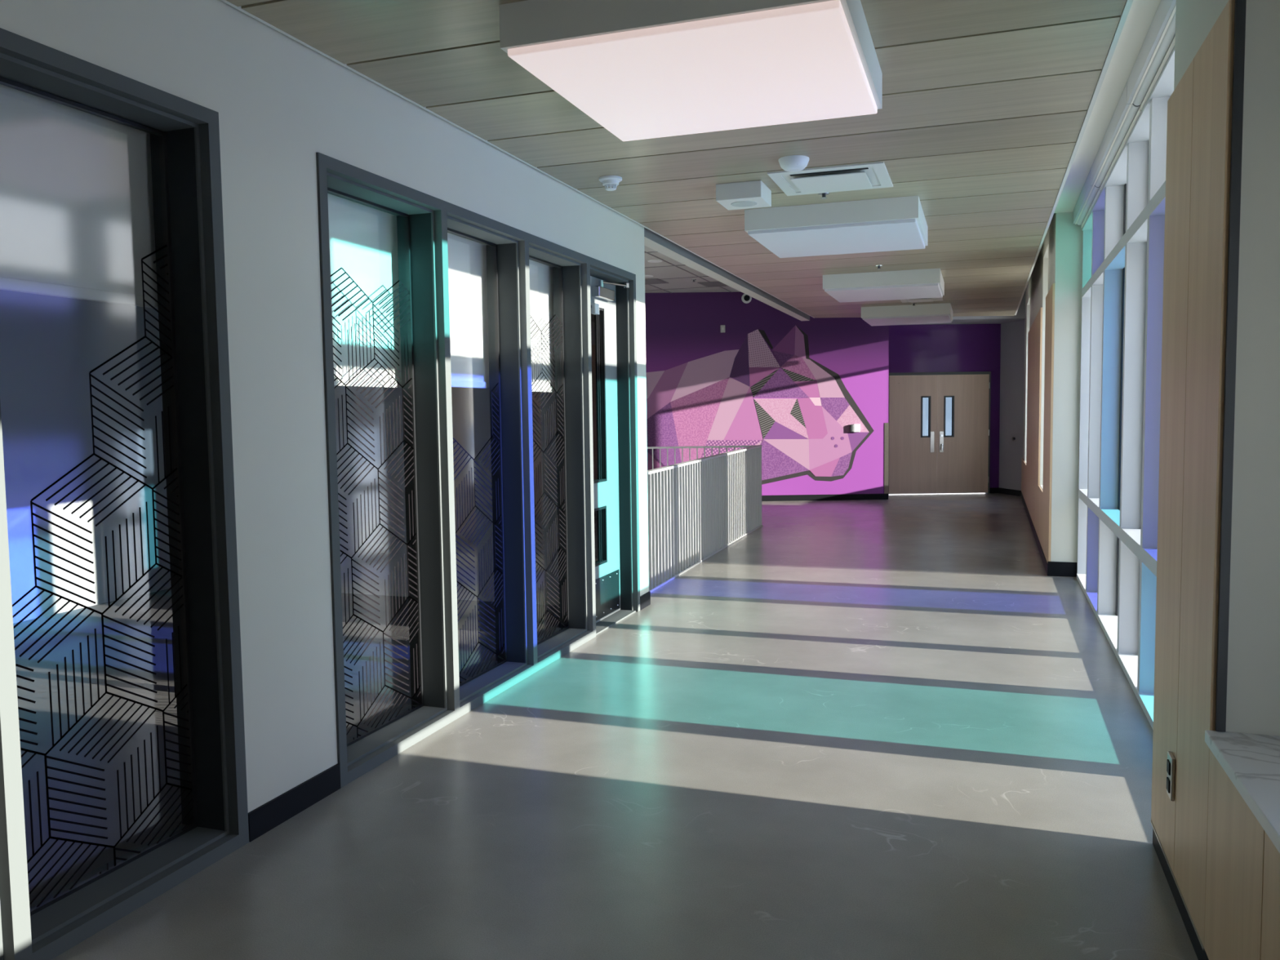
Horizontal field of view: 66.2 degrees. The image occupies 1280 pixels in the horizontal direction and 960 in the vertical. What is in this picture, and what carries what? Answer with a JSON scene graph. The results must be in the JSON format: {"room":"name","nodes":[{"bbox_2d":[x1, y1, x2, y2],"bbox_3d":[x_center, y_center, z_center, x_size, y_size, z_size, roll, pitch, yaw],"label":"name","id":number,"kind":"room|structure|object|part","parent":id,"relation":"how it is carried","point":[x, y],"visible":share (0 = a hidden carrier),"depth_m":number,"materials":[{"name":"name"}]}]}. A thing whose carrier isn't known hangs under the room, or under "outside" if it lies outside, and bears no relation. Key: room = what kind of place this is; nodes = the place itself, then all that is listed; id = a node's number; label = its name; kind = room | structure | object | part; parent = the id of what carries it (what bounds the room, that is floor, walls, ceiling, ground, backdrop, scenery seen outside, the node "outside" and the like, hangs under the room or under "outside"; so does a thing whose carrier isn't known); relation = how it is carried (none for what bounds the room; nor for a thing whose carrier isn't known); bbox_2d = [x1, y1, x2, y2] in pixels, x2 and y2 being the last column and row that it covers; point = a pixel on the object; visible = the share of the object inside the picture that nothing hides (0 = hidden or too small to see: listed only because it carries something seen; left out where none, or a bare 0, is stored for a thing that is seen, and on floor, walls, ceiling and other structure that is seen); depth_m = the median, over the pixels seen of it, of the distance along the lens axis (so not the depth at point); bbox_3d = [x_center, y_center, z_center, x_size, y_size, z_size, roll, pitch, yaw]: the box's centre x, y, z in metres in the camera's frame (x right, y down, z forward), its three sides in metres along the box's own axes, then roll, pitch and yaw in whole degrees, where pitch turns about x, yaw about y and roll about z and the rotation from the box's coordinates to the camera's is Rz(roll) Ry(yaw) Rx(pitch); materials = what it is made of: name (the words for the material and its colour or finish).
{"room":"school corridor","nodes":[
{"label":"school corridor","id":0,"kind":"room"},
{"bbox_2d":[0,289,171,623],"bbox_3d":[-3.809,0.788,10.619,0.150,6.970,23.800,1,4,19],"label":"wall","id":1,"kind":"structure","parent":0,"point":[50,346],"depth_m":8.04,"materials":[{"name":"grey paint"}]},
{"bbox_2d":[0,0,648,812],"bbox_3d":[-1.786,-0.407,2.837,0.195,3.570,10.630,1,4,19],"label":"wall","id":2,"kind":"structure","parent":0,"point":[279,102],"depth_m":3.76,"materials":[{"name":"white paint"}]},
{"bbox_2d":[0,27,248,959],"bbox_3d":[-1.877,0.089,2.636,0.245,2.610,1.918,1,4,19],"label":"window","id":3,"kind":"structure","parent":2,"relation":"in","point":[189,251],"depth_m":3.40,"materials":[{"name":"grey paint"}]},
{"bbox_2d":[0,84,158,308],"bbox_3d":[-1.866,-1.002,3.107,0.056,0.833,0.830,1,4,19],"label":"window pane","id":4,"kind":"object","parent":3,"relation":"attached to","point":[77,221],"visible":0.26,"depth_m":3.18,"materials":[{"name":"clear glass"}]},
{"bbox_3d":[-1.861,1.360,2.722,0.245,0.063,1.820,1,4,19],"label":"frame sill","id":5,"kind":"part","parent":3,"relation":"part of","materials":[{"name":"grey paint"}]},
{"bbox_2d":[248,763,341,842],"bbox_3d":[-1.345,1.254,3.843,0.013,0.105,0.539,1,4,19],"label":"baseboard","id":6,"kind":"structure","parent":2,"relation":"attached to","point":[282,808],"depth_m":3.81,"materials":[{"name":"black rubber"}]},
{"bbox_2d":[315,152,639,787],"bbox_3d":[-0.758,-0.145,5.852,0.245,2.605,3.820,1,4,19],"label":"window","id":7,"kind":"structure","parent":2,"relation":"in","point":[439,697],"depth_m":5.33,"materials":[{"name":"grey paint"}]},
{"bbox_2d":[327,193,401,387],"bbox_3d":[-1.368,-0.980,4.541,0.056,1.088,0.975,1,4,19],"label":"roller blind","id":8,"kind":"object","parent":7,"relation":"attached to","point":[363,239],"visible":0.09,"depth_m":4.68,"materials":[{"name":"white fabric"}]},
{"bbox_3d":[-1.204,1.221,4.608,0.245,0.063,0.893,1,4,19],"label":"frame sill","id":9,"kind":"part","parent":7,"relation":"part of","materials":[{"name":"grey paint"}]},
{"bbox_2d":[447,232,489,388],"bbox_3d":[-1.042,-1.057,5.478,0.056,1.073,0.945,1,4,19],"label":"roller blind","id":10,"kind":"object","parent":7,"relation":"attached to","point":[467,259],"visible":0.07,"depth_m":5.63,"materials":[{"name":"white fabric"}]},
{"bbox_3d":[-0.895,1.156,5.495,0.245,0.063,0.881,1,4,19],"label":"frame sill","id":11,"kind":"part","parent":7,"relation":"part of","materials":[{"name":"grey paint"}]},
{"bbox_2d":[528,259,555,392],"bbox_3d":[-0.732,-1.117,6.366,0.056,1.083,0.870,1,4,19],"label":"roller blind","id":12,"kind":"object","parent":7,"relation":"attached to","point":[541,291],"visible":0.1,"depth_m":6.58,"materials":[{"name":"white fabric"}]},
{"bbox_3d":[-0.586,1.090,6.382,0.245,0.063,0.896,1,4,19],"label":"frame sill","id":13,"kind":"part","parent":7,"relation":"part of","materials":[{"name":"grey paint"}]},
{"bbox_2d":[590,275,629,622],"bbox_3d":[-0.274,-0.212,7.181,0.185,2.518,0.853,1,4,19],"label":"door","id":14,"kind":"structure","parent":7,"relation":"attached to","point":[602,293],"depth_m":7.34,"materials":[{"name":"grey paint"}]},
{"bbox_3d":[-0.343,-0.619,7.159,0.006,1.244,0.314,1,4,19],"label":"lite pane","id":15,"kind":"part","parent":14,"relation":"part of","materials":[{"name":"clear glass"}]},
{"bbox_3d":[-0.332,0.416,7.221,0.006,0.389,0.294,1,4,19],"label":"lite pane","id":16,"kind":"part","parent":14,"relation":"part of","materials":[{"name":"clear glass"}]},
{"bbox_3d":[-0.343,-0.619,7.159,0.062,1.280,0.350,1,4,19],"label":"lite frame","id":17,"kind":"part","parent":14,"relation":"part of","materials":[{"name":"black metal"}]},
{"bbox_3d":[-0.332,0.416,7.221,0.062,0.425,0.330,1,4,19],"label":"lite frame","id":18,"kind":"part","parent":14,"relation":"part of","materials":[{"name":"black metal"}]},
{"bbox_3d":[-0.291,0.874,7.272,0.004,0.305,0.790,1,4,19],"label":"kick plate","id":19,"kind":"part","parent":14,"relation":"part of","materials":[{"name":"grey metal"}]},
{"bbox_3d":[-0.192,-1.444,7.276,0.039,0.065,0.384,2,5,32],"label":"closer arm","id":20,"kind":"part","parent":14,"relation":"part of","materials":[{"name":"silver metal"}]},
{"bbox_2d":[220,0,814,318],"bbox_3d":[-0.342,-1.923,6.564,0.013,0.058,18.790,1,4,19],"label":"trim","id":21,"kind":"structure","parent":2,"relation":"attached to","point":[239,8],"depth_m":4.68,"materials":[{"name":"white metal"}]},
{"bbox_2d":[595,609,635,635],"bbox_3d":[-0.273,1.051,7.275,0.210,0.010,0.853,1,4,19],"label":"trim","id":22,"kind":"structure","parent":2,"relation":"attached to","point":[619,615],"depth_m":7.31,"materials":[{"name":"grey paint"}]},
{"bbox_2d":[640,591,650,610],"bbox_3d":[0.038,0.962,7.817,0.013,0.105,0.244,1,4,19],"label":"baseboard","id":23,"kind":"structure","parent":2,"relation":"attached to","point":[645,599],"depth_m":7.81,"materials":[{"name":"black rubber"}]},
{"bbox_2d":[334,386,559,604],"bbox_3d":[-2.167,0.905,8.601,4.280,6.970,0.200,1,4,19],"label":"wall","id":24,"kind":"structure","parent":0,"point":[471,421],"depth_m":8.36,"materials":[{"name":"white paint"}]},
{"bbox_2d":[13,493,1198,959],"bbox_3d":[0.039,1.085,8.982,8.200,0.300,23.200,1,4,19],"label":"floor","id":25,"kind":"structure","parent":0,"point":[852,729],"depth_m":4.10,"materials":[{"name":"concrete"}]},
{"bbox_2d":[647,445,753,469],"bbox_3d":[-0.523,0.105,13.230,4.204,1.085,0.061,-1,4,-1],"label":"landing railing","id":26,"kind":"object","parent":25,"relation":"on","point":[700,446],"visible":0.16,"depth_m":13.19,"materials":[{"name":"grey metal"}]},
{"bbox_3d":[-0.530,-0.424,13.194,4.200,0.025,0.050,-1,4,-1],"label":"rail","id":27,"kind":"part","parent":26,"relation":"part of","materials":[{"name":"grey metal"}]},
{"bbox_2d":[647,444,762,592],"bbox_3d":[0.767,0.266,10.599,0.065,1.089,5.520,1,4,18],"label":"stair railing","id":28,"kind":"object","parent":25,"relation":"on","point":[698,508],"visible":0.9,"depth_m":10.07,"materials":[{"name":"grey metal"}]},
{"bbox_3d":[0.760,-0.241,10.565,0.062,0.072,5.520,1,4,18],"label":"rail","id":29,"kind":"part","parent":28,"relation":"part of","materials":[{"name":"grey metal"}]},
{"bbox_3d":[0.773,0.799,10.636,0.060,0.020,5.520,1,4,18],"label":"rail","id":30,"kind":"part","parent":28,"relation":"part of","materials":[{"name":"grey metal"}]},
{"bbox_2d":[1204,729,1279,959],"bbox_3d":[0.841,1.218,-0.310,0.681,0.690,5.999,1,4,19],"label":"cabinet","id":31,"kind":"object","parent":25,"relation":"on","point":[1242,907],"visible":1,"depth_m":2.32,"materials":[{"name":"wood"}]},
{"bbox_3d":[1.247,1.037,1.823,0.020,0.566,0.610,1,4,19],"label":"panel","id":32,"kind":"part","parent":31,"relation":"part of","materials":[{"name":"brown wood"}]},
{"bbox_2d":[226,0,1126,318],"bbox_3d":[1.249,-1.953,6.606,2.962,0.066,19.918,1,4,19],"label":"ceiling","id":33,"kind":"structure","parent":0,"point":[985,103],"depth_m":5.07,"materials":[{"name":"brown wood"}]},
{"bbox_2d":[599,175,622,191],"bbox_3d":[-0.181,-1.827,6.056,0.144,0.072,0.144,1,4,19],"label":"smoke detector","id":34,"kind":"object","parent":33,"relation":"attached to","point":[610,181],"visible":1,"depth_m":6.02,"materials":[{"name":"white plastic"}]},
{"bbox_2d":[498,0,882,141],"bbox_3d":[0.274,-1.629,3.855,1.206,0.174,1.230,1,4,19],"label":"ceiling light","id":35,"kind":"object","parent":33,"relation":"attached to","point":[641,69],"visible":1,"depth_m":3.55,"materials":[{"name":"white plastic"}]},
{"bbox_2d":[644,226,809,319],"bbox_3d":[1.330,-2.529,11.578,0.004,0.603,8.158,1,4,19],"label":"trim","id":36,"kind":"structure","parent":33,"relation":"attached to","point":[648,233],"depth_m":9.90,"materials":[{"name":"grey paint"}]},
{"bbox_2d":[644,236,809,320],"bbox_3d":[1.266,-2.529,11.601,0.129,0.605,8.160,1,4,19],"label":"trim","id":37,"kind":"structure","parent":33,"relation":"attached to","point":[648,242],"depth_m":10.11,"materials":[{"name":"white paint"}]},
{"bbox_2d":[715,180,771,209],"bbox_3d":[0.674,-1.840,6.354,0.294,0.108,0.320,1,4,19],"label":"ceiling speaker","id":38,"kind":"object","parent":33,"relation":"attached to","point":[755,193],"visible":1,"depth_m":6.23,"materials":[{"name":"white plastic"}]},
{"bbox_2d":[730,200,756,207],"bbox_3d":[0.674,-1.788,6.358,0.170,0.003,0.170,1,4,19],"label":"grille","id":39,"kind":"object","parent":38,"relation":"attached to","point":[733,203],"depth_m":6.34,"materials":[{"name":"white plastic"}]},
{"bbox_2d":[778,155,808,171],"bbox_3d":[0.887,-1.818,5.656,0.176,0.062,0.176,1,4,19],"label":"ceiling sensor","id":40,"kind":"object","parent":33,"relation":"attached to","point":[792,162],"visible":1,"depth_m":5.60,"materials":[{"name":"white plastic"}]},
{"bbox_2d":[817,192,829,199],"bbox_3d":[1.230,-1.899,6.556,0.076,0.034,0.076,1,4,19],"label":"sprinkler","id":41,"kind":"object","parent":33,"relation":"attached to","point":[824,194],"visible":1,"depth_m":6.55,"materials":[{"name":"silver metal"}]},
{"bbox_2d":[767,161,893,195],"bbox_3d":[1.207,-1.875,6.161,0.690,0.026,0.660,1,4,19],"label":"ceiling vent","id":42,"kind":"object","parent":33,"relation":"in","point":[872,175],"visible":1,"depth_m":6.07,"materials":[{"name":"white metal"}]},
{"bbox_3d":[1.207,-1.865,6.161,0.450,0.006,0.420,1,4,19],"label":"plate","id":43,"kind":"part","parent":42,"relation":"part of","materials":[{"name":"white metal"}]},
{"bbox_2d":[744,195,928,257],"bbox_3d":[1.524,-1.894,7.445,1.206,0.174,1.230,1,4,19],"label":"ceiling light","id":44,"kind":"object","parent":33,"relation":"attached to","point":[891,224],"visible":1,"depth_m":7.00,"materials":[{"name":"white plastic"}]},
{"bbox_2d":[747,218,924,257],"bbox_3d":[1.525,-1.829,7.449,1.170,0.044,1.194,1,4,19],"label":"diffuser","id":45,"kind":"object","parent":44,"relation":"attached to","point":[807,237],"depth_m":7.19,"materials":[{"name":"white"}]},
{"bbox_2d":[822,268,944,302],"bbox_3d":[2.731,-2.149,10.912,1.206,0.174,1.230,1,4,19],"label":"ceiling light","id":46,"kind":"object","parent":33,"relation":"attached to","point":[928,282],"visible":1,"depth_m":10.44,"materials":[{"name":"white plastic"}]},
{"bbox_2d":[824,283,942,302],"bbox_3d":[2.732,-2.084,10.916,1.170,0.044,1.194,1,4,19],"label":"diffuser","id":47,"kind":"object","parent":46,"relation":"attached to","point":[842,292],"depth_m":10.63,"materials":[{"name":"white"}]},
{"bbox_2d":[861,302,952,325],"bbox_3d":[3.899,-2.396,14.265,1.206,0.174,1.230,1,4,19],"label":"ceiling light","id":48,"kind":"object","parent":33,"relation":"attached to","point":[926,313],"visible":1,"depth_m":13.77,"materials":[{"name":"white plastic"}]},
{"bbox_2d":[862,314,951,325],"bbox_3d":[3.900,-2.332,14.270,1.170,0.044,1.194,1,4,19],"label":"diffuser","id":49,"kind":"object","parent":48,"relation":"attached to","point":[872,319],"depth_m":13.96,"materials":[{"name":"white plastic"}]},
{"bbox_2d":[900,297,942,302],"bbox_3d":[3.713,-2.377,12.947,0.530,0.026,0.560,1,4,19],"label":"ceiling vent","id":50,"kind":"object","parent":33,"relation":"in","point":[927,300],"visible":0.56,"depth_m":12.95,"materials":[{"name":"white metal"}]},
{"bbox_3d":[3.713,-2.367,12.947,0.290,0.006,0.320,1,4,19],"label":"plate","id":51,"kind":"part","parent":50,"relation":"part of","materials":[{"name":"white metal"}]},
{"bbox_2d":[644,245,741,293],"bbox_3d":[-0.545,-2.905,12.941,4.420,0.008,9.570,1,4,19],"label":"ceiling","id":52,"kind":"structure","parent":0,"point":[670,272],"depth_m":14.73,"materials":[{"name":"grey tile"}]},
{"bbox_2d":[647,259,662,262],"bbox_3d":[0.199,-2.914,13.069,0.200,0.010,0.200,1,4,19],"label":"recessed light","id":53,"kind":"object","parent":52,"relation":"in","point":[651,260],"visible":1,"depth_m":13.04,"materials":[{"name":"white plastic"}]},
{"bbox_2d":[644,278,668,284],"bbox_3d":[0.084,-3.047,15.111,0.580,0.012,0.550,1,4,19],"label":"ceiling vent","id":54,"kind":"object","parent":52,"relation":"in","point":[655,281],"visible":0.51,"depth_m":15.06,"materials":[{"name":"grey metal"}]},
{"bbox_2d":[644,251,732,293],"bbox_3d":[-0.570,-2.894,12.898,4.400,0.006,9.470,1,4,19],"label":"grid","id":55,"kind":"object","parent":52,"relation":"attached to","point":[644,251],"visible":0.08,"depth_m":14.61,"materials":[{"name":"grey metal"}]},
{"bbox_2d":[697,281,728,287],"bbox_3d":[1.275,-3.087,15.463,0.600,0.012,0.600,1,4,19],"label":"ceiling vent","id":56,"kind":"object","parent":52,"relation":"in","point":[708,284],"visible":0.64,"depth_m":15.45,"materials":[{"name":"grey metal"}]},
{"bbox_2d":[644,292,888,495],"bbox_3d":[1.161,0.257,17.351,6.200,6.970,1.050,-1,4,-1],"label":"wall","id":57,"kind":"structure","parent":0,"point":[682,327],"depth_m":16.66,"materials":[{"name":"purple paint"}]},
{"bbox_2d":[720,324,724,332],"bbox_3d":[1.403,-2.561,16.619,0.080,0.125,0.026,-1,4,-1],"label":"wall plate","id":58,"kind":"object","parent":57,"relation":"attached to","point":[722,326],"visible":1,"depth_m":16.61,"materials":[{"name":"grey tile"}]},
{"bbox_2d":[741,293,751,303],"bbox_3d":[1.803,-3.070,16.553,0.170,0.170,0.099,-1,4,-1],"label":"security camera","id":59,"kind":"object","parent":57,"relation":"attached to","point":[746,299],"visible":0.88,"depth_m":16.55,"materials":[{"name":"white plastic"}]},
{"bbox_2d":[645,324,874,484],"bbox_3d":[1.684,-1.230,16.725,4.628,2.776,0.008,-1,4,-1],"label":"mural","id":60,"kind":"object","parent":57,"relation":"attached to","point":[712,407],"visible":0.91,"depth_m":16.73,"materials":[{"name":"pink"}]},
{"bbox_2d":[761,493,888,501],"bbox_3d":[2.768,0.305,16.842,3.000,0.100,0.012,-1,4,-1],"label":"baseboard","id":61,"kind":"structure","parent":57,"relation":"attached to","point":[842,496],"depth_m":16.84,"materials":[{"name":"black rubber"}]},
{"bbox_2d":[849,424,859,431],"bbox_3d":[3.670,-0.886,16.752,0.165,0.135,0.049,-1,4,-1],"label":"wall dispenser","id":62,"kind":"object","parent":57,"relation":"attached to","point":[853,428],"visible":1,"depth_m":16.73,"materials":[{"name":"white plastic"}]},
{"bbox_2d":[884,422,888,493],"bbox_3d":[4.226,-0.374,16.852,0.075,1.215,0.076,-1,4,-1],"label":"guard","id":63,"kind":"object","parent":57,"relation":"attached to","point":[886,424],"visible":1,"depth_m":16.81,"materials":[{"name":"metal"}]},
{"bbox_2d":[888,324,1000,487],"bbox_3d":[5.363,-1.531,17.745,2.261,3.570,0.126,-1,4,-1],"label":"wall","id":64,"kind":"structure","parent":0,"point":[942,348],"depth_m":17.63,"materials":[{"name":"purple paint"}]},
{"bbox_2d":[888,371,991,494],"bbox_3d":[5.401,-0.844,17.740,1.848,2.199,0.212,-1,4,-1],"label":"door","id":65,"kind":"structure","parent":64,"relation":"attached to","point":[939,422],"depth_m":17.70,"materials":[{"name":"brown wood"}]},
{"bbox_3d":[5.150,-1.139,17.700,0.125,0.700,0.006,-1,4,-1],"label":"lite pane","id":66,"kind":"part","parent":65,"relation":"part of","materials":[{"name":"clear glass"}]},
{"bbox_3d":[5.150,-1.141,17.697,0.175,0.743,0.060,-1,4,-1],"label":"lite frame","id":67,"kind":"part","parent":65,"relation":"part of","materials":[{"name":"grey paint"}]},
{"bbox_3d":[5.274,-0.685,17.705,0.074,0.380,0.011,-1,4,-1],"label":"handle plate","id":68,"kind":"part","parent":65,"relation":"part of","materials":[{"name":"metal"}]},
{"bbox_3d":[5.444,-0.688,17.707,0.074,0.380,0.011,-1,4,-1],"label":"handle plate","id":69,"kind":"part","parent":65,"relation":"part of","materials":[{"name":"metal"}]},
{"bbox_3d":[5.570,-1.145,17.705,0.135,0.700,0.006,-1,4,-1],"label":"lite pane","id":70,"kind":"part","parent":65,"relation":"part of","materials":[{"name":"clear glass"}]},
{"bbox_3d":[5.570,-1.147,17.702,0.185,0.743,0.060,-1,4,-1],"label":"lite frame","id":71,"kind":"part","parent":65,"relation":"part of","materials":[{"name":"grey paint"}]},
{"bbox_2d":[989,487,999,493],"bbox_3d":[6.429,0.189,17.809,0.173,0.100,0.013,-1,4,0],"label":"baseboard","id":72,"kind":"structure","parent":64,"relation":"attached to","point":[992,490],"depth_m":17.80,"materials":[{"name":"black rubber"}]},
{"bbox_2d":[999,319,1024,490],"bbox_3d":[7.067,-1.528,17.364,1.138,3.570,0.930,-1,4,-1],"label":"wall","id":73,"kind":"structure","parent":0,"point":[1012,333],"depth_m":17.32,"materials":[{"name":"grey paint"}]},
{"bbox_2d":[911,291,1025,324],"bbox_3d":[5.399,-3.010,17.087,2.358,0.510,0.984,-1,4,-1],"label":"trim","id":74,"kind":"structure","parent":73,"relation":"attached to","point":[1020,315],"depth_m":16.66,"materials":[{"name":"grey paint"}]},
{"bbox_2d":[999,487,1021,496],"bbox_3d":[6.584,0.214,17.415,0.008,0.100,0.824,-1,4,-10],"label":"baseboard","id":75,"kind":"structure","parent":73,"relation":"attached to","point":[1002,491],"depth_m":17.43,"materials":[{"name":"black rubber"}]},
{"bbox_2d":[1022,211,1083,562],"bbox_3d":[5.778,-1.264,13.795,0.520,3.570,10.640,1,4,20],"label":"wall","id":76,"kind":"structure","parent":0,"point":[1059,261],"depth_m":8.88,"materials":[{"name":"white paint"}]},
{"bbox_2d":[1021,457,1026,503],"bbox_3d":[6.248,-0.011,15.952,0.022,0.575,2.346,1,4,20],"label":"wood wall panel","id":77,"kind":"object","parent":76,"relation":"attached to","point":[1023,463],"visible":0.74,"depth_m":15.77,"materials":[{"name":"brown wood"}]},
{"bbox_2d":[1020,491,1047,574],"bbox_3d":[5.208,0.537,13.067,0.026,0.092,8.640,1,4,20],"label":"baseboard","id":78,"kind":"structure","parent":76,"relation":"attached to","point":[1041,551],"depth_m":11.23,"materials":[{"name":"black rubber"}]},
{"bbox_2d":[1026,307,1042,534],"bbox_3d":[5.172,-0.786,12.913,0.023,2.567,3.970,1,4,20],"label":"wood wall panel","id":79,"kind":"object","parent":76,"relation":"attached to","point":[1033,387],"visible":0.89,"depth_m":12.32,"materials":[{"name":"brown wood"}]},
{"bbox_2d":[1037,484,1042,546],"bbox_3d":[4.341,0.381,10.624,0.020,0.575,1.042,1,4,20],"label":"wood wall panel","id":80,"kind":"object","parent":76,"relation":"attached to","point":[1040,489],"visible":0.76,"depth_m":10.58,"materials":[{"name":"brown wood"}]},
{"bbox_2d":[1041,283,1054,561],"bbox_3d":[3.947,-0.533,9.489,0.020,2.567,1.220,1,4,20],"label":"wood wall panel","id":81,"kind":"object","parent":76,"relation":"attached to","point":[1050,298],"visible":1,"depth_m":9.25,"materials":[{"name":"brown wood"}]},
{"bbox_2d":[1047,561,1076,577],"bbox_3d":[3.881,0.816,8.957,0.297,0.135,0.012,1,4,20],"label":"baseboard","id":82,"kind":"structure","parent":76,"relation":"attached to","point":[1064,569],"depth_m":8.96,"materials":[{"name":"black rubber"}]},
{"bbox_2d":[1014,0,1133,315],"bbox_3d":[2.635,-2.184,6.039,0.020,0.575,19.790,1,4,19],"label":"trim","id":83,"kind":"structure","parent":76,"relation":"attached to","point":[1128,3],"depth_m":4.82,"materials":[{"name":"white paint"}]},
{"bbox_2d":[1076,46,1174,730],"bbox_3d":[3.083,-0.546,6.013,0.270,3.279,5.850,1,4,20],"label":"window","id":84,"kind":"structure","parent":76,"relation":"in","point":[1123,234],"depth_m":5.94,"materials":[{"name":"clear glass"}]},
{"bbox_2d":[1073,169,1101,227],"bbox_3d":[3.598,-2.246,7.909,0.081,0.161,1.594,1,4,20],"label":"roller blind","id":85,"kind":"object","parent":84,"relation":"attached to","point":[1089,194],"visible":0.87,"depth_m":7.80,"materials":[{"name":"white fabric"}]},
{"bbox_3d":[3.100,1.071,6.104,0.265,0.040,5.810,1,4,20],"label":"sill","id":86,"kind":"part","parent":84,"relation":"part of","materials":[{"name":"white stone"}]},
{"bbox_2d":[1090,81,1141,190],"bbox_3d":[2.985,-2.120,6.195,0.080,0.161,2.044,1,4,20],"label":"roller blind","id":87,"kind":"object","parent":84,"relation":"attached to","point":[1125,116],"visible":0.85,"depth_m":5.97,"materials":[{"name":"grey paint"}]},
{"bbox_2d":[1126,0,1176,110],"bbox_3d":[2.281,-1.975,4.227,0.080,0.161,2.134,1,4,20],"label":"roller blind","id":88,"kind":"object","parent":84,"relation":"attached to","point":[1158,43],"visible":0.91,"depth_m":4.54,"materials":[{"name":"grey paint"}]},
{"bbox_2d":[1053,0,1160,213],"bbox_3d":[3.076,-2.322,5.894,0.903,0.280,5.874,1,4,19],"label":"ceiling","id":89,"kind":"structure","parent":0,"point":[1141,14],"depth_m":5.47,"materials":[{"name":"white paint"}]},
{"bbox_2d":[1173,0,1279,736],"bbox_3d":[2.038,-0.456,2.805,0.800,3.570,0.885,1,4,19],"label":"wall pier","id":90,"kind":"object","parent":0,"point":[1253,674],"depth_m":2.52,"materials":[{"name":"white paint"}]},
{"bbox_2d":[1151,57,1194,873],"bbox_3d":[1.728,-0.022,3.175,0.020,2.480,0.432,1,4,19],"label":"wood wall panel","id":91,"kind":"object","parent":90,"relation":"attached to","point":[1180,104],"visible":0.75,"depth_m":3.15,"materials":[{"name":"brown wood"}]},
{"bbox_2d":[1166,751,1175,800],"bbox_3d":[1.667,0.930,3.083,0.016,0.136,0.076,1,4,19],"label":"wall outlet","id":92,"kind":"object","parent":91,"relation":"attached to","point":[1171,762],"visible":1,"depth_m":3.05,"materials":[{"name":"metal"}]},
{"bbox_2d":[1166,777,1169,793],"bbox_3d":[1.662,0.960,3.087,0.005,0.040,0.040,1,4,19],"label":"socket","id":93,"kind":"object","parent":92,"relation":"attached to","point":[1167,778],"depth_m":3.08,"materials":[{"name":"black plastic"}]},
{"bbox_2d":[1166,759,1170,775],"bbox_3d":[1.661,0.903,3.083,0.005,0.040,0.040,1,4,19],"label":"socket","id":94,"kind":"object","parent":92,"relation":"attached to","point":[1168,762],"depth_m":3.07,"materials":[{"name":"black plastic"}]},
{"bbox_2d":[1150,819,1207,959],"bbox_3d":[1.678,1.278,3.058,0.013,0.085,0.885,1,4,19],"label":"baseboard","id":95,"kind":"object","parent":90,"relation":"attached to","point":[1201,954],"visible":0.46,"depth_m":3.01,"materials":[{"name":"black rubber"}]},
{"bbox_2d":[1173,0,1235,946],"bbox_3d":[1.584,0.009,2.760,0.020,2.480,0.439,1,4,19],"label":"wood wall panel","id":96,"kind":"object","parent":90,"relation":"attached to","point":[1213,67],"visible":0.86,"depth_m":2.71,"materials":[{"name":"brown wood"}]},
{"bbox_2d":[1214,0,1246,732],"bbox_3d":[1.512,-0.690,2.494,0.022,2.708,0.014,1,4,19],"label":"trim","id":97,"kind":"structure","parent":90,"relation":"attached to","point":[1240,5],"depth_m":2.52,"materials":[{"name":"grey metal"}]}
]}

